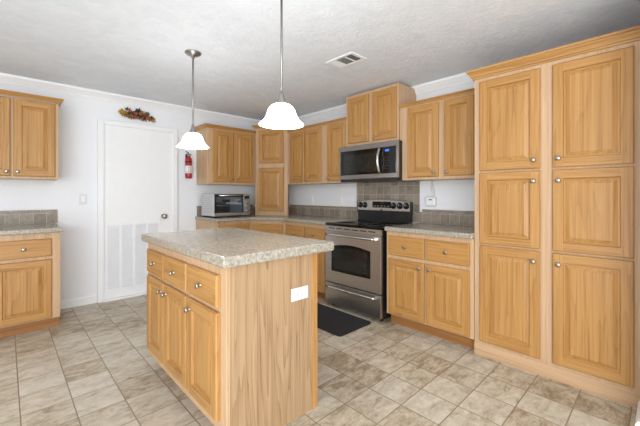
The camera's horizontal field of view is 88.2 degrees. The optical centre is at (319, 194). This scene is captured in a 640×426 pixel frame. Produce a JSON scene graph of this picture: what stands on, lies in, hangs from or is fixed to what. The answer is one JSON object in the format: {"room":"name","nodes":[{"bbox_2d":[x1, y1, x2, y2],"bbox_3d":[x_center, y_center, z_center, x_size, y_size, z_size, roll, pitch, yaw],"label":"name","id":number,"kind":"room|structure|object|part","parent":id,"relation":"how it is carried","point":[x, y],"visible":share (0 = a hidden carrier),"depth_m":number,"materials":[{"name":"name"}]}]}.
{"room":"kitchen","nodes":[
{"label":"kitchen","id":0,"kind":"room"},
{"bbox_2d":[0,83,254,300],"bbox_3d":[-3.312,0.028,2.949,7.280,2.345,0.100,0,0,-44],"label":"wall","id":1,"kind":"structure","parent":0,"point":[78,115],"depth_m":3.58,"materials":[{"name":"paint"}]},
{"bbox_2d":[0,209,57,224],"bbox_3d":[-3.095,0.225,3.079,1.015,0.139,0.010,0,0,-44],"label":"tile backsplash","id":2,"kind":"structure","parent":1,"relation":"attached to","point":[21,216],"depth_m":3.27,"materials":[{"name":"beige tile"}]},
{"bbox_2d":[0,89,63,179],"bbox_3d":[-2.839,-0.531,3.065,0.698,0.773,0.375,0,0,-44],"label":"upper cabinet","id":3,"kind":"object","parent":1,"relation":"attached to","point":[29,129],"visible":1,"depth_m":3.02,"materials":[{"name":"brown wood"}]},
{"bbox_3d":[-2.864,-0.514,2.836,0.295,0.696,0.021,0,0,-44],"label":"door","id":4,"kind":"part","parent":3,"relation":"part of","materials":[{"name":"brown wood"}]},
{"bbox_3d":[-2.840,-0.896,3.066,0.698,0.044,0.353,0,0,-44],"label":"crown molding","id":5,"kind":"part","parent":3,"relation":"part of","materials":[{"name":"brown wood"}]},
{"bbox_3d":[-2.636,-0.514,3.053,0.293,0.696,0.021,0,0,-44],"label":"door","id":6,"kind":"part","parent":3,"relation":"part of","materials":[{"name":"brown wood"}]},
{"bbox_2d":[60,294,96,309],"bbox_3d":[-2.610,1.155,3.540,0.369,0.089,0.014,0,0,-44],"label":"baseboard","id":7,"kind":"structure","parent":1,"relation":"attached to","point":[85,300],"depth_m":3.54,"materials":[{"name":"white wood"}]},
{"bbox_2d":[79,194,86,204],"bbox_3d":[-2.570,0.050,3.580,0.072,0.116,0.010,0,0,-44],"label":"light switch","id":8,"kind":"object","parent":1,"relation":"attached to","point":[82,197],"visible":1,"depth_m":3.58,"materials":[{"name":"white plastic"}]},
{"bbox_2d":[118,107,155,122],"bbox_3d":[-2.165,-0.956,3.923,0.419,0.166,0.040,0,0,-44],"label":"swag","id":9,"kind":"object","parent":1,"relation":"attached to","point":[136,114],"visible":1,"depth_m":3.92,"materials":[{"name":"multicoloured plant"}]},
{"bbox_2d":[97,119,177,302],"bbox_3d":[-2.154,0.179,3.957,0.863,2.039,0.039,0,0,-44],"label":"trim","id":10,"kind":"structure","parent":1,"relation":"attached to","point":[100,122],"depth_m":3.67,"materials":[{"name":"white wood"}]},
{"bbox_2d":[104,125,172,301],"bbox_3d":[-2.134,0.207,3.939,0.752,1.985,0.092,0,0,-44],"label":"door","id":11,"kind":"structure","parent":1,"relation":"in","point":[138,163],"depth_m":3.90,"materials":[{"name":"white wood"}]},
{"bbox_2d":[105,221,160,292],"bbox_3d":[-2.200,0.713,3.906,0.590,0.775,0.009,0,0,-44],"label":"return grille","id":12,"kind":"object","parent":11,"relation":"attached to","point":[125,251],"depth_m":3.85,"materials":[{"name":"white metal"}]},
{"bbox_2d":[185,151,191,178],"bbox_3d":[-1.722,-0.386,4.325,0.087,0.352,0.108,0,0,-23],"label":"fire extinguisher","id":13,"kind":"object","parent":1,"relation":"attached to","point":[188,160],"visible":1,"depth_m":4.28,"materials":[{"name":"red metal"}]},
{"bbox_2d":[195,123,255,184],"bbox_3d":[-1.293,-0.517,4.541,0.746,0.765,0.375,0,0,-44],"label":"upper cabinet","id":14,"kind":"object","parent":1,"relation":"attached to","point":[229,159],"visible":1,"depth_m":4.40,"materials":[{"name":"brown wood"}]},
{"bbox_3d":[-1.274,-0.501,4.353,0.284,0.678,0.021,0,0,-44],"label":"door","id":15,"kind":"part","parent":14,"relation":"part of","materials":[{"name":"brown wood"}]},
{"bbox_3d":[-1.294,-0.878,4.542,0.746,0.044,0.353,0,0,-44],"label":"crown molding","id":16,"kind":"part","parent":14,"relation":"part of","materials":[{"name":"brown wood"}]},
{"bbox_3d":[-1.051,-0.501,4.566,0.310,0.678,0.021,0,0,-44],"label":"door","id":17,"kind":"part","parent":14,"relation":"part of","materials":[{"name":"brown wood"}]},
{"bbox_2d":[197,205,254,215],"bbox_3d":[-1.328,0.225,4.766,0.920,0.139,0.010,0,0,-44],"label":"tile backsplash","id":18,"kind":"structure","parent":1,"relation":"attached to","point":[199,208],"depth_m":4.49,"materials":[{"name":"beige tile"}]},
{"bbox_2d":[0,72,473,124],"bbox_3d":[-2.147,-1.102,1.655,7.180,0.084,3.380,0,0,-44],"label":"trim","id":19,"kind":"structure","parent":1,"relation":"attached to","point":[462,78],"depth_m":3.67,"materials":[{"name":"white wood"}]},
{"bbox_2d":[0,294,636,425],"bbox_3d":[-0.423,1.250,-0.079,7.280,0.100,8.470,0,0,-44],"label":"floor","id":20,"kind":"structure","parent":0,"point":[96,367],"depth_m":2.11,"materials":[{"name":"tile"}]},
{"bbox_2d":[0,232,59,337],"bbox_3d":[-2.705,0.768,3.010,0.480,0.864,0.650,0,0,-44],"label":"base cabinet","id":21,"kind":"object","parent":20,"relation":"on","point":[29,263],"visible":0.87,"depth_m":2.82,"materials":[{"name":"brown wood"}]},
{"bbox_3d":[-2.514,0.465,2.796,0.373,0.154,0.021,0,0,-44],"label":"drawer","id":22,"kind":"part","parent":21,"relation":"part of","materials":[{"name":"brown wood"}]},
{"bbox_3d":[-2.514,0.829,2.796,0.373,0.518,0.021,0,0,-44],"label":"door","id":23,"kind":"part","parent":21,"relation":"part of","materials":[{"name":"brown wood"}]},
{"bbox_2d":[196,220,249,229],"bbox_3d":[-1.277,0.768,4.373,0.478,0.864,0.650,0,0,-44],"label":"base cabinet","id":24,"kind":"object","parent":20,"relation":"on","point":[200,224],"visible":0.06,"depth_m":4.20,"materials":[{"name":"brown wood"}]},
{"bbox_3d":[-1.094,0.718,4.181,0.478,0.764,0.020,0,0,-44],"label":"frame","id":25,"kind":"part","parent":24,"relation":"part of","materials":[{"name":"brown wood"}]},
{"bbox_3d":[-1.079,0.463,4.166,0.430,0.174,0.021,0,0,-44],"label":"drawer","id":26,"kind":"part","parent":24,"relation":"part of","materials":[{"name":"brown wood"}]},
{"bbox_2d":[141,227,333,425],"bbox_3d":[-0.592,0.738,2.110,0.718,0.925,1.210,0,0,-44],"label":"kitchen island","id":27,"kind":"object","parent":20,"relation":"on","point":[232,312],"visible":1,"depth_m":1.69,"materials":[{"name":"brown wood"}]},
{"bbox_3d":[-1.066,0.447,2.143,0.021,0.150,0.322,0,0,-44],"label":"drawer","id":28,"kind":"part","parent":27,"relation":"part of","materials":[{"name":"brown wood"}]},
{"bbox_3d":[-1.066,0.795,2.143,0.021,0.499,0.322,0,0,-44],"label":"door","id":29,"kind":"part","parent":27,"relation":"part of","materials":[{"name":"brown wood"}]},
{"bbox_3d":[-0.828,0.447,1.894,0.021,0.150,0.331,0,0,-44],"label":"drawer","id":30,"kind":"part","parent":27,"relation":"part of","materials":[{"name":"brown wood"}]},
{"bbox_3d":[-0.828,0.795,1.894,0.021,0.499,0.331,0,0,-44],"label":"door","id":31,"kind":"part","parent":27,"relation":"part of","materials":[{"name":"brown wood"}]},
{"bbox_3d":[-0.804,0.714,1.899,0.020,0.773,1.123,0,0,-44],"label":"frame","id":32,"kind":"part","parent":27,"relation":"part of","materials":[{"name":"brown wood"}]},
{"bbox_3d":[-0.583,0.447,1.637,0.021,0.150,0.335,0,0,-44],"label":"drawer","id":33,"kind":"part","parent":27,"relation":"part of","materials":[{"name":"brown wood"}]},
{"bbox_3d":[-0.583,0.795,1.637,0.021,0.499,0.335,0,0,-44],"label":"door","id":34,"kind":"part","parent":27,"relation":"part of","materials":[{"name":"brown wood"}]},
{"bbox_2d":[141,227,333,268],"bbox_3d":[-0.585,0.301,2.117,0.698,0.052,1.210,0,0,-44],"label":"island countertop","id":35,"kind":"structure","parent":27,"relation":"on","point":[228,247],"depth_m":1.84,"materials":[{"name":"laminate"}]},
{"bbox_3d":[-0.231,0.763,1.677,0.501,0.873,0.012,0,0,-44],"label":"panel","id":36,"kind":"part","parent":27,"relation":"part of","materials":[{"name":"brown wood"}]},
{"bbox_2d":[291,285,307,301],"bbox_3d":[-0.109,0.534,1.781,0.116,0.068,0.006,0,0,-44],"label":"outlet plate","id":37,"kind":"object","parent":27,"relation":"attached to","point":[299,293],"depth_m":1.78,"materials":[{"name":"white plastic"}]},
{"bbox_3d":[-0.034,0.763,1.862,0.038,0.873,0.016,0,0,-44],"label":"corner trim","id":38,"kind":"part","parent":27,"relation":"part of","materials":[{"name":"brown wood"}]},
{"bbox_2d":[250,220,284,234],"bbox_3d":[-0.669,0.768,4.675,0.852,0.864,1.033,0,0,-44],"label":"base cabinet","id":39,"kind":"object","parent":20,"relation":"on","point":[277,227],"visible":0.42,"depth_m":4.24,"materials":[{"name":"brown wood"}]},
{"bbox_2d":[195,214,357,224],"bbox_3d":[-0.577,0.315,4.243,1.334,0.040,1.803,0,0,-44],"label":"countertop","id":40,"kind":"structure","parent":39,"relation":"on","point":[311,219],"depth_m":4.20,"materials":[{"name":"laminate"}]},
{"bbox_2d":[202,193,249,217],"bbox_3d":[-1.258,0.140,4.439,0.511,0.308,0.417,0,0,-44],"label":"toaster oven","id":41,"kind":"object","parent":40,"relation":"on","point":[215,205],"visible":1,"depth_m":4.42,"materials":[{"name":"silver metal"}]},
{"bbox_3d":[-1.177,0.134,4.286,0.412,0.276,0.020,0,0,-44],"label":"door","id":42,"kind":"part","parent":41,"relation":"part of","materials":[{"name":"black glass"}]},
{"bbox_3d":[-0.999,0.134,4.467,0.097,0.276,0.032,0,0,-44],"label":"control panel","id":43,"kind":"part","parent":41,"relation":"part of","materials":[{"name":"metal"}]},
{"bbox_2d":[252,125,288,215],"bbox_3d":[-0.669,-0.344,4.961,0.668,1.275,0.717,0,0,13],"label":"cabinet","id":44,"kind":"object","parent":40,"relation":"on","point":[271,145],"visible":0.94,"depth_m":4.63,"materials":[{"name":"brown wood"}]},
{"bbox_3d":[-0.657,-0.959,4.777,0.562,0.044,0.338,0,0,13],"label":"crown molding","id":45,"kind":"part","parent":44,"relation":"part of","materials":[{"name":"brown wood"}]},
{"bbox_3d":[-0.688,-0.070,4.638,0.366,0.608,0.021,0,0,13],"label":"door","id":46,"kind":"part","parent":44,"relation":"part of","materials":[{"name":"brown wood"}]},
{"bbox_3d":[-0.688,-0.676,4.638,0.366,0.470,0.021,0,0,13],"label":"door","id":47,"kind":"part","parent":44,"relation":"part of","materials":[{"name":"brown wood"}]},
{"bbox_2d":[285,221,326,299],"bbox_3d":[0.023,0.768,4.096,0.650,0.864,0.758,0,0,-44],"label":"base cabinet","id":48,"kind":"object","parent":20,"relation":"on","point":[305,230],"visible":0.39,"depth_m":3.75,"materials":[{"name":"brown wood"}]},
{"bbox_3d":[-0.307,0.463,4.027,0.021,0.174,0.335,0,0,-44],"label":"drawer","id":49,"kind":"part","parent":48,"relation":"part of","materials":[{"name":"brown wood"}]},
{"bbox_3d":[-0.062,0.463,3.770,0.021,0.174,0.335,0,0,-44],"label":"drawer","id":50,"kind":"part","parent":48,"relation":"part of","materials":[{"name":"brown wood"}]},
{"bbox_3d":[-0.062,0.835,3.770,0.021,0.506,0.335,0,0,-44],"label":"door","id":51,"kind":"part","parent":48,"relation":"part of","materials":[{"name":"brown wood"}]},
{"bbox_2d":[317,303,370,335],"bbox_3d":[0.061,1.192,3.200,0.448,0.013,0.775,0,0,-44],"label":"floor mat","id":52,"kind":"object","parent":20,"relation":"on","point":[333,321],"visible":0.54,"depth_m":3.08,"materials":[{"name":"black rubber"}]},
{"bbox_2d":[325,199,412,320],"bbox_3d":[0.504,0.627,3.514,0.677,1.145,0.750,0,0,-44],"label":"electric range","id":53,"kind":"object","parent":20,"relation":"on","point":[356,268],"visible":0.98,"depth_m":3.33,"materials":[{"name":"silver metal"}]},
{"bbox_3d":[0.287,0.420,3.299,0.066,0.026,0.632,0,0,-44],"label":"handle","id":54,"kind":"part","parent":53,"relation":"part of","materials":[{"name":"metal"}]},
{"bbox_3d":[0.291,0.974,3.303,0.057,0.023,0.631,0,0,-44],"label":"handle","id":55,"kind":"part","parent":53,"relation":"part of","materials":[{"name":"metal"}]},
{"bbox_3d":[0.322,1.052,3.332,0.032,0.216,0.732,0,0,-44],"label":"storage drawer","id":56,"kind":"part","parent":53,"relation":"part of","materials":[{"name":"metal"}]},
{"bbox_3d":[0.322,0.662,3.332,0.032,0.540,0.732,0,0,-44],"label":"oven door","id":57,"kind":"part","parent":53,"relation":"part of","materials":[{"name":"metal"}]},
{"bbox_2d":[326,220,409,229],"bbox_3d":[0.513,0.317,3.515,0.553,0.028,0.738,0,0,-44],"label":"cooktop","id":58,"kind":"object","parent":53,"relation":"in","point":[352,224],"depth_m":3.46,"materials":[{"name":"glass"}]},
{"bbox_3d":[0.795,0.122,3.606,0.025,0.072,0.072,0,0,-44],"label":"knob","id":59,"kind":"part","parent":53,"relation":"part of","materials":[{"name":"black plastic"}]},
{"bbox_3d":[0.905,0.122,3.491,0.025,0.072,0.072,0,0,-44],"label":"knob","id":60,"kind":"part","parent":53,"relation":"part of","materials":[{"name":"black plastic"}]},
{"bbox_2d":[387,231,474,348],"bbox_3d":[1.093,0.768,2.975,0.650,0.864,0.789,0,0,-44],"label":"base cabinet","id":61,"kind":"object","parent":20,"relation":"on","point":[431,278],"visible":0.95,"depth_m":2.73,"materials":[{"name":"brown wood"}]},
{"bbox_3d":[0.756,0.463,2.913,0.021,0.174,0.356,0,0,-44],"label":"drawer","id":62,"kind":"part","parent":61,"relation":"part of","materials":[{"name":"brown wood"}]},
{"bbox_3d":[0.756,0.835,2.913,0.021,0.506,0.356,0,0,-44],"label":"door","id":63,"kind":"part","parent":61,"relation":"part of","materials":[{"name":"brown wood"}]},
{"bbox_2d":[385,222,474,238],"bbox_3d":[1.101,0.315,2.982,0.647,0.040,0.794,0,0,-44],"label":"countertop","id":64,"kind":"structure","parent":61,"relation":"on","point":[447,230],"depth_m":2.86,"materials":[{"name":"laminate"}]},
{"bbox_3d":[1.016,0.463,2.642,0.021,0.174,0.356,0,0,-44],"label":"drawer","id":65,"kind":"part","parent":61,"relation":"part of","materials":[{"name":"brown wood"}]},
{"bbox_3d":[1.016,0.835,2.642,0.021,0.506,0.356,0,0,-44],"label":"door","id":66,"kind":"part","parent":61,"relation":"part of","materials":[{"name":"brown wood"}]},
{"bbox_2d":[466,25,639,407],"bbox_3d":[1.669,0.135,2.375,0.655,2.130,0.963,0,0,-44],"label":"pantry cabinet","id":67,"kind":"object","parent":20,"relation":"on","point":[557,130],"visible":1,"depth_m":2.08,"materials":[{"name":"brown wood"}]},
{"bbox_3d":[1.322,0.732,2.320,0.021,0.712,0.383,0,0,-44],"label":"door","id":68,"kind":"part","parent":67,"relation":"part of","materials":[{"name":"brown wood"}]},
{"bbox_3d":[1.322,0.101,2.320,0.021,0.522,0.383,0,0,-44],"label":"door","id":69,"kind":"part","parent":67,"relation":"part of","materials":[{"name":"brown wood"}]},
{"bbox_3d":[1.322,-0.505,2.320,0.021,0.662,0.383,0,0,-44],"label":"door","id":70,"kind":"part","parent":67,"relation":"part of","materials":[{"name":"brown wood"}]},
{"bbox_3d":[1.654,-0.897,2.360,0.608,0.066,0.963,0,0,-44],"label":"crown molding","id":71,"kind":"part","parent":67,"relation":"part of","materials":[{"name":"brown wood"}]},
{"bbox_3d":[1.484,1.157,2.165,0.004,0.085,0.915,0,0,-44],"label":"rail","id":72,"kind":"part","parent":67,"relation":"part of","materials":[{"name":"brown wood"}]},
{"bbox_3d":[1.634,0.732,1.993,0.021,0.712,0.383,0,0,-44],"label":"door","id":73,"kind":"part","parent":67,"relation":"part of","materials":[{"name":"brown wood"}]},
{"bbox_3d":[1.634,0.101,1.993,0.021,0.522,0.383,0,0,-44],"label":"door","id":74,"kind":"part","parent":67,"relation":"part of","materials":[{"name":"brown wood"}]},
{"bbox_3d":[1.634,-0.505,1.993,0.021,0.662,0.383,0,0,-44],"label":"door","id":75,"kind":"part","parent":67,"relation":"part of","materials":[{"name":"brown wood"}]},
{"bbox_3d":[-3.054,0.768,2.677,0.480,0.864,0.650,0,0,-44],"label":"base cabinet","id":76,"kind":"object","parent":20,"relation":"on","visible":0},
{"bbox_2d":[0,223,62,235],"bbox_3d":[-2.883,0.315,2.843,0.996,0.040,0.644,0,0,-44],"label":"countertop","id":77,"kind":"structure","parent":76,"relation":"on","point":[47,227],"depth_m":2.88,"materials":[{"name":"laminate"}]},
{"bbox_2d":[0,0,639,119],"bbox_3d":[-0.423,-1.195,-0.079,7.280,0.100,8.470,0,0,-44],"label":"ceiling","id":78,"kind":"structure","parent":0,"point":[133,48],"depth_m":2.45,"materials":[{"name":"white paint"}]},
{"bbox_2d":[177,49,208,148],"bbox_3d":[-1.024,-0.763,2.662,0.244,0.764,0.244,0,0,-44],"label":"pendant lamp","id":79,"kind":"object","parent":78,"relation":"hanging from","point":[191,140],"visible":1,"depth_m":2.64,"materials":[{"name":"white glass"}]},
{"bbox_3d":[-1.024,-0.805,2.662,0.013,0.600,0.013,0,0,-44],"label":"stem","id":80,"kind":"part","parent":79,"relation":"part of","materials":[{"name":"grey metal"}]},
{"bbox_3d":[-1.024,-0.438,2.662,0.244,0.114,0.244,0,0,-44],"label":"lamp shade","id":81,"kind":"part","parent":79,"relation":"part of","materials":[{"name":"white glass"}]},
{"bbox_2d":[259,0,303,128],"bbox_3d":[-0.211,-0.763,1.810,0.244,0.764,0.244,0,0,-44],"label":"pendant lamp","id":82,"kind":"object","parent":78,"relation":"hanging from","point":[280,115],"visible":1,"depth_m":1.80,"materials":[{"name":"white glass"}]},
{"bbox_3d":[-0.211,-0.805,1.810,0.013,0.600,0.013,0,0,-44],"label":"stem","id":83,"kind":"part","parent":82,"relation":"part of","materials":[{"name":"grey metal"}]},
{"bbox_3d":[-0.211,-0.438,1.810,0.244,0.114,0.244,0,0,-44],"label":"lamp shade","id":84,"kind":"part","parent":82,"relation":"part of","materials":[{"name":"white glass"}]},
{"bbox_2d":[326,52,366,68],"bbox_3d":[0.220,-1.141,2.815,0.194,0.008,0.300,0,0,-44],"label":"ceiling vent","id":85,"kind":"object","parent":78,"relation":"in","point":[350,58],"visible":1,"depth_m":2.81,"materials":[{"name":"grey metal"}]},
{"bbox_2d":[288,81,474,225],"bbox_3d":[0.845,0.028,3.793,0.100,2.345,4.420,0,0,-44],"label":"wall","id":86,"kind":"structure","parent":0,"point":[459,195],"depth_m":3.47,"materials":[{"name":"paint"}]},
{"bbox_2d":[287,122,335,184],"bbox_3d":[-0.092,-0.514,4.424,0.377,0.748,0.733,0,0,-44],"label":"upper cabinet","id":87,"kind":"object","parent":86,"relation":"attached to","point":[306,144],"visible":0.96,"depth_m":4.28,"materials":[{"name":"brown wood"}]},
{"bbox_3d":[-0.309,-0.502,4.434,0.021,0.675,0.295,0,0,-44],"label":"door","id":88,"kind":"part","parent":87,"relation":"part of","materials":[{"name":"brown wood"}]},
{"bbox_3d":[-0.201,-0.872,4.320,0.026,0.032,0.733,0,0,-44],"label":"crown molding","id":89,"kind":"part","parent":87,"relation":"part of","materials":[{"name":"brown wood"}]},
{"bbox_3d":[-0.091,-0.502,4.207,0.021,0.675,0.295,0,0,-44],"label":"door","id":90,"kind":"part","parent":87,"relation":"part of","materials":[{"name":"brown wood"}]},
{"bbox_2d":[324,117,349,183],"bbox_3d":[0.285,-0.514,4.030,0.377,0.748,0.355,0,0,-44],"label":"upper cabinet","id":91,"kind":"object","parent":86,"relation":"attached to","point":[335,130],"visible":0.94,"depth_m":3.93,"materials":[{"name":"brown wood"}]},
{"bbox_3d":[0.175,-0.872,3.925,0.026,0.032,0.355,0,0,-44],"label":"crown molding","id":92,"kind":"part","parent":91,"relation":"part of","materials":[{"name":"brown wood"}]},
{"bbox_3d":[0.188,-0.502,3.914,0.021,0.675,0.285,0,0,-44],"label":"door","id":93,"kind":"part","parent":91,"relation":"part of","materials":[{"name":"brown wood"}]},
{"bbox_2d":[338,196,341,204],"bbox_3d":[0.259,0.075,4.327,0.008,0.116,0.072,0,0,-44],"label":"wall outlet","id":94,"kind":"object","parent":86,"relation":"attached to","point":[339,197],"visible":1,"depth_m":4.32,"materials":[{"name":"white plastic"}]},
{"bbox_2d":[346,82,415,146],"bbox_3d":[0.648,-0.832,3.642,0.387,0.573,0.700,0,0,-44],"label":"upper cabinet","id":95,"kind":"object","parent":86,"relation":"attached to","point":[372,116],"visible":0.88,"depth_m":3.47,"materials":[{"name":"brown wood"}]},
{"bbox_3d":[0.420,-0.829,3.657,0.021,0.513,0.293,0,0,-44],"label":"door","id":96,"kind":"part","parent":95,"relation":"part of","materials":[{"name":"brown wood"}]},
{"bbox_2d":[340,140,416,182],"bbox_3d":[0.616,-0.337,3.623,0.446,0.398,0.784,0,0,-44],"label":"microwave","id":97,"kind":"object","parent":95,"relation":"attached to","point":[380,162],"visible":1,"depth_m":3.46,"materials":[{"name":"silver metal"}]},
{"bbox_3d":[0.430,-0.349,3.593,0.020,0.265,0.544,0,0,-44],"label":"door","id":98,"kind":"part","parent":97,"relation":"part of","materials":[{"name":"black glass"}]},
{"bbox_3d":[0.596,-0.348,3.367,0.062,0.261,0.027,0,0,-44],"label":"handle","id":99,"kind":"part","parent":97,"relation":"part of","materials":[{"name":"metal"}]},
{"bbox_3d":[0.698,-0.349,3.312,0.020,0.265,0.164,0,0,-44],"label":"control panel","id":100,"kind":"part","parent":97,"relation":"part of","materials":[{"name":"black glass"}]},
{"bbox_3d":[0.660,-0.829,3.405,0.021,0.513,0.300,0,0,-44],"label":"door","id":101,"kind":"part","parent":95,"relation":"part of","materials":[{"name":"brown wood"}]},
{"bbox_2d":[289,181,474,225],"bbox_3d":[0.566,0.050,4.004,0.010,0.489,3.008,0,0,-44],"label":"tile backsplash","id":102,"kind":"structure","parent":86,"relation":"attached to","point":[402,191],"depth_m":3.69,"materials":[{"name":"beige tile"}]},
{"bbox_2d":[426,181,436,205],"bbox_3d":[1.135,-0.012,3.364,0.052,0.254,0.100,0,0,-44],"label":"plug adapter","id":103,"kind":"object","parent":86,"relation":"attached to","point":[430,201],"visible":0.98,"depth_m":3.34,"materials":[{"name":"white plastic"}]},
{"bbox_2d":[398,88,474,180],"bbox_3d":[1.183,-0.514,3.089,0.377,0.748,0.828,0,0,-44],"label":"upper cabinet","id":104,"kind":"object","parent":86,"relation":"attached to","point":[437,134],"visible":0.86,"depth_m":2.98,"materials":[{"name":"brown wood"}]},
{"bbox_3d":[0.963,-0.502,3.102,0.021,0.675,0.314,0,0,-44],"label":"door","id":105,"kind":"part","parent":104,"relation":"part of","materials":[{"name":"brown wood"}]},
{"bbox_3d":[1.073,-0.872,2.985,0.026,0.032,0.828,0,0,-44],"label":"crown molding","id":106,"kind":"part","parent":104,"relation":"part of","materials":[{"name":"brown wood"}]},
{"bbox_3d":[1.199,-0.502,2.855,0.021,0.675,0.262,0,0,-44],"label":"door","id":107,"kind":"part","parent":104,"relation":"part of","materials":[{"name":"brown wood"}]},
{"bbox_3d":[1.955,0.027,1.884,0.930,2.345,0.125,0,0,-44],"label":"wall","id":108,"kind":"structure","parent":0,"visible":0},
{"bbox_2d":[635,400,639,425],"bbox_3d":[1.667,1.159,1.715,0.260,0.079,0.030,0,0,-44],"label":"baseboard","id":109,"kind":"structure","parent":108,"relation":"attached to","point":[637,422],"depth_m":1.68,"materials":[{"name":"white wood"}]}
]}

